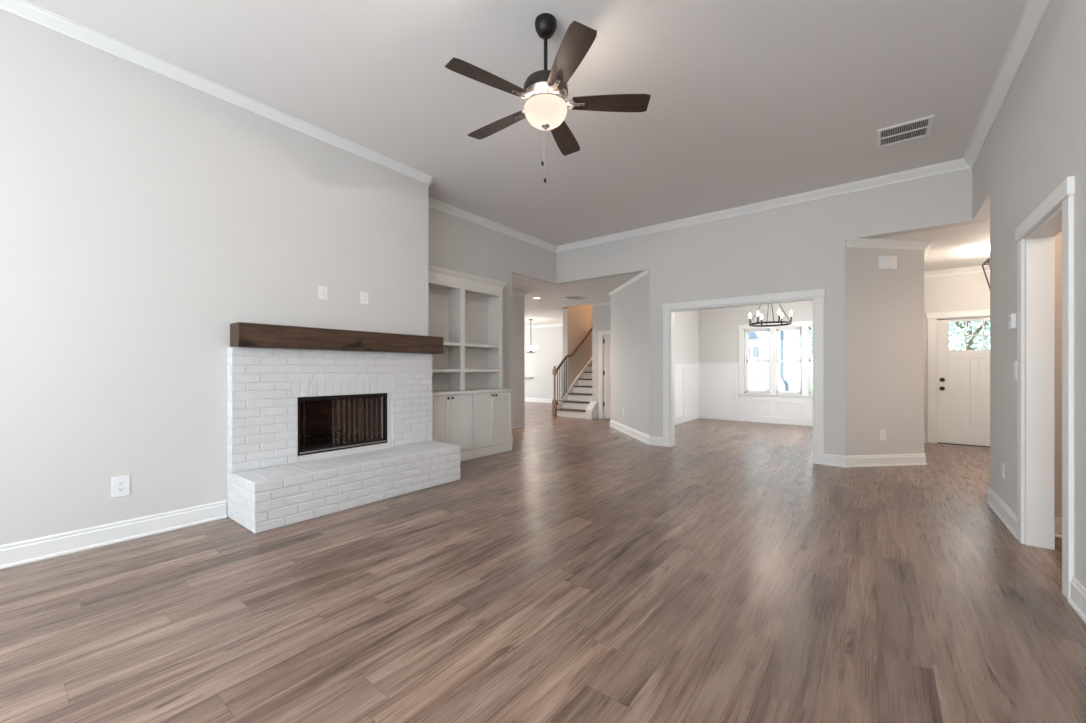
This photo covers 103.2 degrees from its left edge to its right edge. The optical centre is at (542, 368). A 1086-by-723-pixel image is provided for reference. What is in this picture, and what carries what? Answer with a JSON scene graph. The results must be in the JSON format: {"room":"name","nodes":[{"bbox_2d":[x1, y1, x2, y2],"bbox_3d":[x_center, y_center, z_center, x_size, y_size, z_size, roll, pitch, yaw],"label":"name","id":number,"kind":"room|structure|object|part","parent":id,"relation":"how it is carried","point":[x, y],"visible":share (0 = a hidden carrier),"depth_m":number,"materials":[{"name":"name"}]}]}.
{"room":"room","nodes":[
{"label":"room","id":0,"kind":"room"},
{"bbox_2d":[0,9,427,544],"bbox_3d":[-3.093,-0.530,3.027,0.120,3.500,5.460,0,0,38],"label":"wall","id":1,"kind":"structure","parent":0,"point":[145,214],"depth_m":3.15,"materials":[{"name":"paint"}]},
{"bbox_2d":[0,500,226,568],"bbox_3d":[-3.658,1.150,2.183,0.024,0.140,3.435,0,0,38],"label":"baseboard","id":2,"kind":"structure","parent":1,"relation":"attached to","point":[32,550],"depth_m":2.98,"materials":[{"name":"paint"}]},
{"bbox_2d":[112,475,129,497],"bbox_3d":[-2.993,0.831,3.051,0.008,0.145,0.094,0,0,38],"label":"wall outlet","id":3,"kind":"object","parent":1,"relation":"attached to","point":[120,484],"visible":1,"depth_m":3.05,"materials":[{"name":"white plastic"}]},
{"bbox_2d":[0,0,431,184],"bbox_3d":[-3.016,-2.243,2.967,0.075,0.075,5.460,0,0,38],"label":"crown molding","id":4,"kind":"structure","parent":1,"relation":"attached to","point":[26,10],"depth_m":3.30,"materials":[{"name":"paint"}]},
{"bbox_2d":[318,286,327,299],"bbox_3d":[-2.128,-0.737,4.162,0.008,0.125,0.088,0,0,38],"label":"wall plate","id":5,"kind":"object","parent":1,"relation":"attached to","point":[322,291],"visible":1,"depth_m":4.16,"materials":[{"name":"white plastic"}]},
{"bbox_2d":[360,292,367,303],"bbox_3d":[-1.867,-0.742,4.498,0.008,0.122,0.088,0,0,38],"label":"wall outlet","id":6,"kind":"object","parent":1,"relation":"attached to","point":[363,295],"visible":1,"depth_m":4.49,"materials":[{"name":"white plastic"}]},
{"bbox_2d":[428,207,559,391],"bbox_3d":[-0.767,-0.530,6.880,0.120,3.500,3.480,0,0,38],"label":"wall","id":7,"kind":"structure","parent":0,"point":[455,243],"depth_m":6.72,"materials":[{"name":"paint"}]},
{"bbox_2d":[512,294,524,426],"bbox_3d":[-1.374,-0.195,7.941,0.120,2.830,3.050,0,0,38],"label":"wall","id":8,"kind":"structure","parent":0,"point":[518,302],"depth_m":8.95,"materials":[{"name":"paint"}]},
{"bbox_2d":[512,289,528,296],"bbox_3d":[-1.288,-1.570,7.995,0.190,0.080,3.000,0,0,38],"label":"crown molding","id":9,"kind":"structure","parent":8,"relation":"attached to","point":[515,292],"depth_m":8.92,"materials":[{"name":"paint"}]},
{"bbox_2d":[25,0,1026,245],"bbox_3d":[-0.219,-2.330,2.919,5.870,0.100,9.060,0,0,38],"label":"ceiling","id":10,"kind":"structure","parent":0,"point":[751,101],"depth_m":3.45,"materials":[{"name":"paint"}]},
{"bbox_2d":[445,13,650,182],"bbox_3d":[-0.018,-1.748,2.849,1.261,1.062,1.318,0,0,38],"label":"ceiling fan","id":11,"kind":"object","parent":10,"relation":"hanging from","point":[544,92],"visible":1,"depth_m":2.74,"materials":[{"name":"brown wood"}]},
{"bbox_3d":[-0.329,-1.739,2.580,0.498,0.034,0.149,0,0,-35],"label":"blade","id":12,"kind":"part","parent":11,"relation":"part of","materials":[{"name":"brown wood"}]},
{"bbox_3d":[-0.322,-1.739,3.079,0.498,0.034,0.149,0,0,37],"label":"blade","id":13,"kind":"part","parent":11,"relation":"part of","materials":[{"name":"brown wood"}]},
{"bbox_3d":[-0.118,-1.752,2.926,0.170,0.053,0.099,0,0,37],"label":"blade arm","id":14,"kind":"part","parent":11,"relation":"part of","materials":[{"name":"silver metal"}]},
{"bbox_3d":[-0.121,-1.752,2.726,0.170,0.053,0.099,0,0,-35],"label":"blade arm","id":15,"kind":"part","parent":11,"relation":"part of","materials":[{"name":"silver metal"}]},
{"bbox_3d":[-0.003,-1.489,2.846,0.005,0.232,0.004,0,0,38],"label":"pull chain","id":16,"kind":"part","parent":11,"relation":"part of","materials":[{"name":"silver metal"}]},
{"bbox_3d":[0.018,-1.758,2.824,0.286,0.085,0.286,0,0,38],"label":"motor","id":17,"kind":"part","parent":11,"relation":"part of","materials":[{"name":"silver metal"}]},
{"bbox_3d":[0.018,-1.657,2.824,0.284,0.129,0.284,0,0,38],"label":"lamp shade","id":18,"kind":"part","parent":11,"relation":"part of","materials":[{"name":"white glass"}]},
{"bbox_3d":[0.068,-1.752,2.662,0.099,0.053,0.170,0,0,-17],"label":"blade arm","id":19,"kind":"part","parent":11,"relation":"part of","materials":[{"name":"silver metal"}]},
{"bbox_3d":[0.155,-1.739,3.225,0.149,0.034,0.498,0,0,19],"label":"blade","id":20,"kind":"part","parent":11,"relation":"part of","materials":[{"name":"brown wood"}]},
{"bbox_3d":[0.142,-1.739,2.419,0.149,0.034,0.498,0,0,-17],"label":"blade","id":21,"kind":"part","parent":11,"relation":"part of","materials":[{"name":"brown wood"}]},
{"bbox_3d":[0.188,-1.752,2.821,0.170,0.053,0.099,0,0,1],"label":"blade arm","id":22,"kind":"part","parent":11,"relation":"part of","materials":[{"name":"silver metal"}]},
{"bbox_3d":[0.442,-1.739,2.818,0.498,0.034,0.149,0,0,1],"label":"blade","id":23,"kind":"part","parent":11,"relation":"part of","materials":[{"name":"brown wood"}]},
{"bbox_2d":[877,115,934,147],"bbox_3d":[3.473,-2.274,4.140,0.410,0.012,0.410,0,0,38],"label":"ceiling vent","id":24,"kind":"object","parent":10,"relation":"in","point":[922,127],"visible":1,"depth_m":4.12,"materials":[{"name":"white plastic"}]},
{"bbox_2d":[0,401,1085,722],"bbox_3d":[-0.631,1.280,7.332,16.000,0.120,15.600,0,0,38],"label":"floor","id":25,"kind":"structure","parent":0,"point":[583,570],"depth_m":2.28,"materials":[{"name":"wood"}]},
{"bbox_2d":[227,347,459,533],"bbox_3d":[-1.921,0.519,4.272,1.022,1.399,1.990,0,0,38],"label":"fireplace","id":26,"kind":"object","parent":25,"relation":"on","point":[312,434],"visible":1,"depth_m":3.92,"materials":[{"name":"brick"}]},
{"bbox_2d":[300,401,304,448],"bbox_3d":[-2.251,0.517,3.987,0.044,0.455,0.070,0,0,38],"label":"curtain","id":27,"kind":"object","parent":26,"relation":"hanging from","point":[302,403],"depth_m":4.00,"materials":[{"name":"brown metal"}]},
{"bbox_2d":[230,322,442,353],"bbox_3d":[-1.883,-0.278,4.311,0.213,0.194,2.050,0,0,38],"label":"mantel beam","id":28,"kind":"structure","parent":26,"relation":"on","point":[255,335],"depth_m":3.98,"materials":[{"name":"brown wood"}]},
{"bbox_3d":[-2.140,0.281,4.423,0.490,0.018,0.910,0,0,38],"label":"firebox lid","id":29,"kind":"part","parent":26,"relation":"part of","materials":[{"name":"metal"}]},
{"bbox_3d":[-1.967,0.521,4.262,0.062,0.531,0.907,0,0,38],"label":"firebox frame","id":30,"kind":"part","parent":26,"relation":"part of","materials":[{"name":"black metal"}]},
{"bbox_3d":[-1.990,0.346,4.307,0.028,0.110,0.905,0,0,38],"label":"curtain rod","id":31,"kind":"part","parent":26,"relation":"part of","materials":[{"name":"black metal"}]},
{"bbox_2d":[332,397,360,444],"bbox_3d":[-1.978,0.517,4.338,0.044,0.455,0.300,0,0,38],"label":"curtain","id":32,"kind":"object","parent":26,"relation":"hanging from","point":[346,412],"depth_m":4.35,"materials":[{"name":"brown metal"}]},
{"bbox_2d":[361,397,381,440],"bbox_3d":[-1.817,0.517,4.546,0.044,0.455,0.225,0,0,38],"label":"curtain","id":33,"kind":"object","parent":26,"relation":"hanging from","point":[371,407],"depth_m":4.54,"materials":[{"name":"brown metal"}]},
{"bbox_2d":[432,394,472,461],"bbox_3d":[-1.356,0.777,5.648,0.458,0.885,0.805,0,0,38],"label":"base cabinet","id":34,"kind":"object","parent":25,"relation":"on","point":[451,414],"visible":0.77,"depth_m":5.61,"materials":[{"name":"paint"}]},
{"bbox_3d":[-1.329,0.713,5.374,0.018,0.745,0.396,0,0,38],"label":"door","id":35,"kind":"part","parent":34,"relation":"part of","materials":[{"name":"paint"}]},
{"bbox_3d":[-1.084,0.713,5.689,0.018,0.745,0.396,0,0,38],"label":"door","id":36,"kind":"part","parent":34,"relation":"part of","materials":[{"name":"paint"}]},
{"bbox_2d":[432,388,512,395],"bbox_3d":[-1.115,0.313,5.971,0.442,0.042,1.613,0,0,38],"label":"countertop","id":37,"kind":"structure","parent":34,"relation":"on","point":[476,390],"depth_m":5.84,"materials":[{"name":"paint"}]},
{"bbox_2d":[428,264,507,390],"bbox_3d":[-1.158,-0.509,5.989,0.352,1.602,1.590,0,0,38],"label":"bookcase","id":38,"kind":"object","parent":37,"relation":"on","point":[465,309],"visible":0.74,"depth_m":6.03,"materials":[{"name":"paint"}]},
{"bbox_3d":[-1.434,0.023,5.674,0.274,0.042,0.711,0,0,38],"label":"shelf","id":39,"kind":"part","parent":38,"relation":"part of","materials":[{"name":"paint"}]},
{"bbox_3d":[-1.434,-0.334,5.674,0.274,0.042,0.711,0,0,38],"label":"shelf","id":40,"kind":"part","parent":38,"relation":"part of","materials":[{"name":"paint"}]},
{"bbox_3d":[-1.196,-1.167,5.984,0.298,0.155,1.535,0,0,38],"label":"rail","id":41,"kind":"part","parent":38,"relation":"part of","materials":[{"name":"paint"}]},
{"bbox_3d":[-1.157,-1.270,5.990,0.352,0.080,1.588,0,0,38],"label":"crown","id":42,"kind":"part","parent":38,"relation":"part of","materials":[{"name":"paint"}]},
{"bbox_3d":[-0.969,0.023,6.271,0.274,0.042,0.758,0,0,38],"label":"shelf","id":43,"kind":"part","parent":38,"relation":"part of","materials":[{"name":"paint"}]},
{"bbox_3d":[-0.969,-0.334,6.271,0.274,0.042,0.758,0,0,38],"label":"shelf","id":44,"kind":"part","parent":38,"relation":"part of","materials":[{"name":"paint"}]},
{"bbox_3d":[-0.748,-0.474,6.561,0.297,1.532,0.075,0,0,38],"label":"panel","id":45,"kind":"part","parent":38,"relation":"part of","materials":[{"name":"paint"}]},
{"bbox_2d":[472,391,511,458],"bbox_3d":[-0.862,0.777,6.282,0.458,0.885,0.795,0,0,38],"label":"base cabinet","id":46,"kind":"object","parent":25,"relation":"on","point":[491,412],"visible":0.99,"depth_m":6.12,"materials":[{"name":"paint"}]},
{"bbox_3d":[-0.834,0.713,6.011,0.018,0.745,0.390,0,0,38],"label":"door","id":47,"kind":"part","parent":46,"relation":"part of","materials":[{"name":"paint"}]},
{"bbox_3d":[-0.592,0.713,6.322,0.018,0.745,0.390,0,0,38],"label":"door","id":48,"kind":"part","parent":46,"relation":"part of","materials":[{"name":"paint"}]},
{"bbox_2d":[552,327,596,418],"bbox_3d":[1.852,-0.578,12.221,1.182,3.596,3.751,0,0,38],"label":"staircase","id":49,"kind":"structure","parent":25,"relation":"on","point":[576,402],"depth_m":11.25,"materials":[{"name":"paint"}]},
{"bbox_3d":[0.300,0.568,11.111,0.094,1.305,0.094,0,0,38],"label":"newel post","id":50,"kind":"part","parent":49,"relation":"part of","materials":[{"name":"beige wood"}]},
{"bbox_3d":[1.344,-1.147,12.377,0.141,2.459,3.210,0,0,38],"label":"handrail","id":51,"kind":"part","parent":49,"relation":"part of","materials":[{"name":"brown wood"}]},
{"bbox_2d":[525,326,562,398],"bbox_3d":[0.025,-0.195,15.766,5.880,2.830,0.120,0,0,38],"label":"wall","id":52,"kind":"structure","parent":0,"point":[539,365],"depth_m":15.70,"materials":[{"name":"paint"}]},
{"bbox_2d":[525,398,558,402],"bbox_3d":[0.028,1.150,15.672,5.760,0.140,0.024,0,0,38],"label":"baseboard","id":53,"kind":"structure","parent":52,"relation":"attached to","point":[526,399],"depth_m":15.80,"materials":[{"name":"paint"}]},
{"bbox_2d":[525,309,569,328],"bbox_3d":[-0.784,-1.560,14.457,5.970,0.100,2.940,0,0,38],"label":"crown molding","id":54,"kind":"structure","parent":52,"relation":"attached to","point":[561,310],"depth_m":15.47,"materials":[{"name":"paint"}]},
{"bbox_2d":[565,304,591,387],"bbox_3d":[1.665,-1.480,12.989,0.120,5.400,3.450,0,0,38],"label":"wall","id":55,"kind":"structure","parent":0,"point":[579,317],"depth_m":12.03,"materials":[{"name":"paint"}]},
{"bbox_2d":[563,312,567,393],"bbox_3d":[0.603,-0.195,11.623,0.150,2.830,0.020,0,0,38],"label":"trim","id":56,"kind":"structure","parent":55,"relation":"attached to","point":[565,315],"depth_m":11.61,"materials":[{"name":"paint"}]},
{"bbox_2d":[592,306,596,400],"bbox_3d":[2.442,-1.480,12.163,0.120,5.400,3.800,0,0,38],"label":"wall","id":57,"kind":"structure","parent":0,"point":[594,308],"depth_m":10.66,"materials":[{"name":"paint"}]},
{"bbox_2d":[597,304,610,418],"bbox_3d":[1.794,-0.195,10.336,1.100,2.830,0.120,0,0,38],"label":"wall","id":58,"kind":"structure","parent":0,"point":[603,311],"depth_m":10.52,"materials":[{"name":"paint"}]},
{"bbox_2d":[598,330,610,418],"bbox_3d":[1.797,0.145,10.316,1.024,2.150,0.148,0,0,38],"label":"door frame","id":59,"kind":"structure","parent":58,"relation":"attached to","point":[600,333],"depth_m":10.54,"materials":[{"name":"paint"}]},
{"bbox_2d":[603,336,610,418],"bbox_3d":[1.760,0.199,10.285,0.760,2.018,0.101,0,0,38],"label":"door","id":60,"kind":"structure","parent":58,"relation":"in","point":[607,339],"depth_m":10.46,"materials":[{"name":"paint"}]},
{"bbox_2d":[611,270,649,435],"bbox_3d":[1.714,-0.195,8.503,0.668,2.830,3.103,0,0,6],"label":"wall","id":61,"kind":"structure","parent":0,"point":[630,306],"depth_m":7.84,"materials":[{"name":"paint"}]},
{"bbox_2d":[592,270,647,305],"bbox_3d":[1.834,-1.585,8.903,0.807,0.050,3.720,0,0,-7],"label":"crown molding","id":62,"kind":"structure","parent":61,"relation":"attached to","point":[645,272],"depth_m":8.17,"materials":[{"name":"paint"}]},
{"bbox_2d":[609,420,662,445],"bbox_3d":[1.688,1.150,8.417,0.619,0.140,3.248,0,0,3],"label":"baseboard","id":63,"kind":"structure","parent":61,"relation":"attached to","point":[650,440],"depth_m":7.43,"materials":[{"name":"paint"}]},
{"bbox_2d":[675,310,698,361],"bbox_3d":[2.734,-0.195,9.313,0.120,2.830,3.540,0,0,38],"label":"wall","id":64,"kind":"structure","parent":0,"point":[686,322],"depth_m":10.04,"materials":[{"name":"paint"}]},
{"bbox_2d":[675,362,699,424],"bbox_3d":[2.812,0.530,9.272,0.055,1.380,3.490,0,0,38],"label":"wainscot","id":65,"kind":"structure","parent":64,"relation":"attached to","point":[686,373],"depth_m":9.96,"materials":[{"name":"paint"}]},
{"bbox_2d":[512,218,989,325],"bbox_3d":[1.141,-1.670,9.513,15.320,0.120,8.620,0,0,38],"label":"ceiling","id":66,"kind":"structure","parent":0,"point":[545,310],"depth_m":7.57,"materials":[{"name":"white paint"}]},
{"bbox_2d":[525,319,537,352],"bbox_3d":[-0.392,-1.055,14.002,0.478,1.110,0.470,0,0,38],"label":"pendant chandelier","id":67,"kind":"object","parent":66,"relation":"hanging from","point":[535,348],"visible":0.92,"depth_m":13.92,"materials":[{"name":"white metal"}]},
{"bbox_2d":[564,295,589,299],"bbox_3d":[0.754,-1.604,9.700,0.360,0.012,0.540,0,0,38],"label":"ceiling vent","id":68,"kind":"object","parent":66,"relation":"in","point":[575,297],"visible":1,"depth_m":9.65,"materials":[{"name":"white plastic"}]},
{"bbox_2d":[749,303,791,326],"bbox_3d":[4.171,-1.209,7.904,0.712,0.800,0.688,0,0,38],"label":"chandelier","id":69,"kind":"object","parent":66,"relation":"hanging from","point":[789,322],"visible":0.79,"depth_m":7.83,"materials":[{"name":"black metal"}]},
{"bbox_2d":[982,258,989,289],"bbox_3d":[6.096,-1.297,5.647,0.427,0.626,0.427,0,0,38],"label":"lantern pendant","id":70,"kind":"object","parent":66,"relation":"hanging from","point":[987,260],"visible":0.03,"depth_m":5.87,"materials":[{"name":"brown metal"}]},
{"bbox_2d":[699,301,812,399],"bbox_3d":[5.177,-0.195,9.751,3.440,2.830,0.150,0,0,38],"label":"wall","id":71,"kind":"structure","parent":0,"point":[718,328],"depth_m":10.20,"materials":[{"name":"paint"}]},
{"bbox_2d":[698,362,812,425],"bbox_3d":[5.114,0.530,9.670,3.200,1.380,0.055,0,0,38],"label":"wainscot","id":72,"kind":"structure","parent":71,"relation":"attached to","point":[719,399],"depth_m":10.14,"materials":[{"name":"paint"}]},
{"bbox_2d":[737,320,812,399],"bbox_3d":[5.436,-0.185,9.514,2.100,1.699,0.205,0,0,38],"label":"window","id":73,"kind":"structure","parent":71,"relation":"in","point":[747,331],"depth_m":9.67,"materials":[{"name":"paint"}]},
{"bbox_3d":[4.992,-0.531,9.957,0.495,0.728,0.030,0,0,38],"label":"sash","id":74,"kind":"part","parent":73,"relation":"part of","materials":[{"name":"glass"}]},
{"bbox_3d":[4.971,0.161,9.930,0.495,0.728,0.030,0,0,38],"label":"sash","id":75,"kind":"part","parent":73,"relation":"part of","materials":[{"name":"glass"}]},
{"bbox_2d":[776,326,800,394],"bbox_3d":[5.464,-0.185,9.546,0.565,1.480,0.120,0,0,38],"label":"window","id":76,"kind":"structure","parent":73,"relation":"attached to","point":[781,328],"depth_m":9.59,"materials":[{"name":"paint"}]},
{"bbox_3d":[5.486,-0.531,9.574,0.495,0.728,0.030,0,0,38],"label":"sash","id":77,"kind":"part","parent":76,"relation":"part of","materials":[{"name":"glass"}]},
{"bbox_3d":[5.464,0.161,9.546,0.495,0.728,0.030,0,0,38],"label":"sash","id":78,"kind":"part","parent":76,"relation":"part of","materials":[{"name":"glass"}]},
{"bbox_2d":[809,326,812,394],"bbox_3d":[5.958,-0.185,9.162,0.565,1.480,0.120,0,0,38],"label":"window frame","id":79,"kind":"structure","parent":73,"relation":"attached to","point":[810,327],"depth_m":9.30,"materials":[{"name":"paint"}]},
{"bbox_3d":[5.979,-0.531,9.190,0.495,0.728,0.030,0,0,38],"label":"sash","id":80,"kind":"part","parent":79,"relation":"part of","materials":[{"name":"paint"}]},
{"bbox_3d":[5.958,0.161,9.162,0.495,0.728,0.030,0,0,38],"label":"sash","id":81,"kind":"part","parent":79,"relation":"part of","materials":[{"name":"paint"}]},
{"bbox_2d":[556,168,971,455],"bbox_3d":[2.501,-0.530,6.441,5.580,3.500,0.160,0,0,38],"label":"wall","id":82,"kind":"structure","parent":0,"point":[799,246],"depth_m":5.77,"materials":[{"name":"paint"}]},
{"bbox_2d":[428,158,970,252],"bbox_3d":[1.433,-2.232,5.068,5.580,0.095,3.320,0,0,38],"label":"crown molding","id":83,"kind":"structure","parent":82,"relation":"attached to","point":[959,164],"depth_m":6.00,"materials":[{"name":"paint"}]},
{"bbox_2d":[662,288,824,464],"bbox_3d":[2.788,0.098,6.200,2.156,2.245,0.188,0,0,38],"label":"door frame","id":84,"kind":"structure","parent":82,"relation":"attached to","point":[815,295],"depth_m":6.05,"materials":[{"name":"paint"}]},
{"bbox_2d":[845,240,923,455],"bbox_3d":[5.149,-0.195,6.117,3.116,2.830,0.627,0,0,-38],"label":"wall","id":85,"kind":"structure","parent":0,"point":[884,310],"depth_m":5.43,"materials":[{"name":"paint"}]},
{"bbox_2d":[823,453,926,466],"bbox_3d":[5.109,1.150,6.059,3.213,0.140,0.731,0,0,-33],"label":"baseboard","id":86,"kind":"structure","parent":85,"relation":"attached to","point":[829,459],"depth_m":5.41,"materials":[{"name":"paint"}]},
{"bbox_2d":[880,430,885,440],"bbox_3d":[4.281,0.835,5.419,0.085,0.135,0.008,0,0,-7],"label":"wall outlet","id":87,"kind":"object","parent":85,"relation":"attached to","point":[882,432],"visible":1,"depth_m":5.42,"materials":[{"name":"white plastic"}]},
{"bbox_2d":[878,256,896,270],"bbox_3d":[4.338,-1.328,5.404,0.230,0.177,0.055,0,0,-7],"label":"door chime","id":88,"kind":"object","parent":85,"relation":"attached to","point":[885,263],"visible":1,"depth_m":5.38,"materials":[{"name":"white plastic"}]},
{"bbox_2d":[847,238,989,277],"bbox_3d":[5.591,-1.565,6.333,3.968,0.090,1.462,0,0,-13],"label":"crown molding","id":89,"kind":"structure","parent":85,"relation":"attached to","point":[853,242],"depth_m":5.43,"materials":[{"name":"paint"}]},
{"bbox_2d":[924,271,989,442],"bbox_3d":[7.009,-0.195,6.742,2.053,2.830,0.150,0,0,38],"label":"wall","id":90,"kind":"structure","parent":0,"point":[969,291],"depth_m":6.96,"materials":[{"name":"paint"}]},
{"bbox_2d":[927,309,989,442],"bbox_3d":[6.860,0.145,6.840,1.148,2.150,0.178,0,0,38],"label":"door frame","id":91,"kind":"structure","parent":90,"relation":"attached to","point":[932,318],"depth_m":7.08,"materials":[{"name":"paint"}]},
{"bbox_2d":[937,317,989,446],"bbox_3d":[6.851,0.205,6.830,0.914,2.030,0.165,0,0,38],"label":"door","id":92,"kind":"structure","parent":90,"relation":"in","point":[963,376],"depth_m":6.91,"materials":[{"name":"paint"}]},
{"bbox_2d":[970,0,1085,587],"bbox_3d":[2.060,-0.530,1.223,0.130,3.500,8.940,0,0,38],"label":"wall","id":93,"kind":"structure","parent":0,"point":[1036,141],"depth_m":2.83,"materials":[{"name":"paint"}]},
{"bbox_2d":[1001,462,1004,477],"bbox_3d":[3.752,0.825,3.511,0.008,0.120,0.085,0,0,38],"label":"wall outlet","id":94,"kind":"object","parent":93,"relation":"attached to","point":[1002,463],"visible":1,"depth_m":3.50,"materials":[{"name":"white plastic"}]},
{"bbox_2d":[963,0,1051,168],"bbox_3d":[1.928,-2.223,1.224,0.080,0.115,8.780,0,0,38],"label":"crown molding","id":95,"kind":"structure","parent":93,"relation":"attached to","point":[1034,12],"depth_m":3.20,"materials":[{"name":"paint"}]},
{"bbox_2d":[1008,313,1016,328],"bbox_3d":[3.513,-0.355,3.222,0.030,0.110,0.110,0,0,38],"label":"thermostat","id":96,"kind":"object","parent":93,"relation":"attached to","point":[1012,318],"visible":1,"depth_m":3.18,"materials":[{"name":"white plastic"}]},
{"bbox_2d":[1014,361,1016,379],"bbox_3d":[3.504,0.010,3.193,0.009,0.135,0.078,0,0,38],"label":"wall switch","id":97,"kind":"object","parent":93,"relation":"attached to","point":[1015,362],"visible":0.92,"depth_m":3.18,"materials":[{"name":"white plastic"}]},
{"bbox_2d":[1015,176,1074,599],"bbox_3d":[3.135,0.107,2.626,0.160,2.225,1.079,0,0,38],"label":"door frame","id":98,"kind":"structure","parent":93,"relation":"attached to","point":[1035,252],"depth_m":2.92,"materials":[{"name":"paint"}]},
{"bbox_2d":[1068,576,1085,623],"bbox_3d":[1.007,1.150,-0.005,0.024,0.140,5.708,0,0,38],"label":"baseboard","id":99,"kind":"structure","parent":93,"relation":"attached to","point":[1077,600],"depth_m":2.16,"materials":[{"name":"paint"}]},
{"bbox_2d":[1055,231,1061,517],"bbox_3d":[4.580,-0.195,3.006,1.660,2.830,0.830,0,0,38],"label":"wall","id":100,"kind":"structure","parent":0,"point":[1058,238],"depth_m":3.13,"materials":[{"name":"paint"}]},
{"bbox_2d":[986,487,1061,538],"bbox_3d":[4.452,1.150,2.967,1.814,0.140,1.097,0,0,38],"label":"baseboard","id":101,"kind":"structure","parent":100,"relation":"attached to","point":[1006,515],"depth_m":3.37,"materials":[{"name":"paint"}]},
{"label":"outside","id":102,"kind":"structure","parent":0,"visible":0},
{"bbox_2d":[811,377,812,391],"bbox_3d":[23.095,1.480,45.982,100.000,0.120,79.050,0,0,38],"label":"ground","id":103,"kind":"structure","parent":102,"point":[811,377],"depth_m":39.41,"materials":[{"name":"green plant"}]},
{"bbox_2d":[748,330,798,390],"bbox_3d":[9.016,-2.280,25.926,11.200,7.400,7.000,0,0,38],"label":"house","id":104,"kind":"structure","parent":103,"relation":"on","point":[794,334],"depth_m":21.07,"materials":[{"name":"white"}]},
{"bbox_2d":[749,332,757,337],"bbox_3d":[10.185,-1.680,20.995,0.520,0.320,0.350,0,0,38],"label":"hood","id":105,"kind":"object","parent":104,"relation":"attached to","point":[751,334],"depth_m":20.84,"materials":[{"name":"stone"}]},
{"bbox_2d":[780,331,788,390],"bbox_3d":[5.942,-0.135,10.580,0.194,3.090,0.084,0,0,38],"label":"downspout","id":106,"kind":"object","parent":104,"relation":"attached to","point":[783,379],"visible":0.59,"depth_m":10.58,"materials":[{"name":"white metal"}]},
{"bbox_2d":[949,320,989,349],"bbox_3d":[19.044,-1.711,18.953,5.139,6.273,7.298,0,0,38],"label":"tree","id":107,"kind":"object","parent":103,"relation":"on","point":[971,345],"visible":0.07,"depth_m":18.50,"materials":[{"name":"green plant"}]}
]}

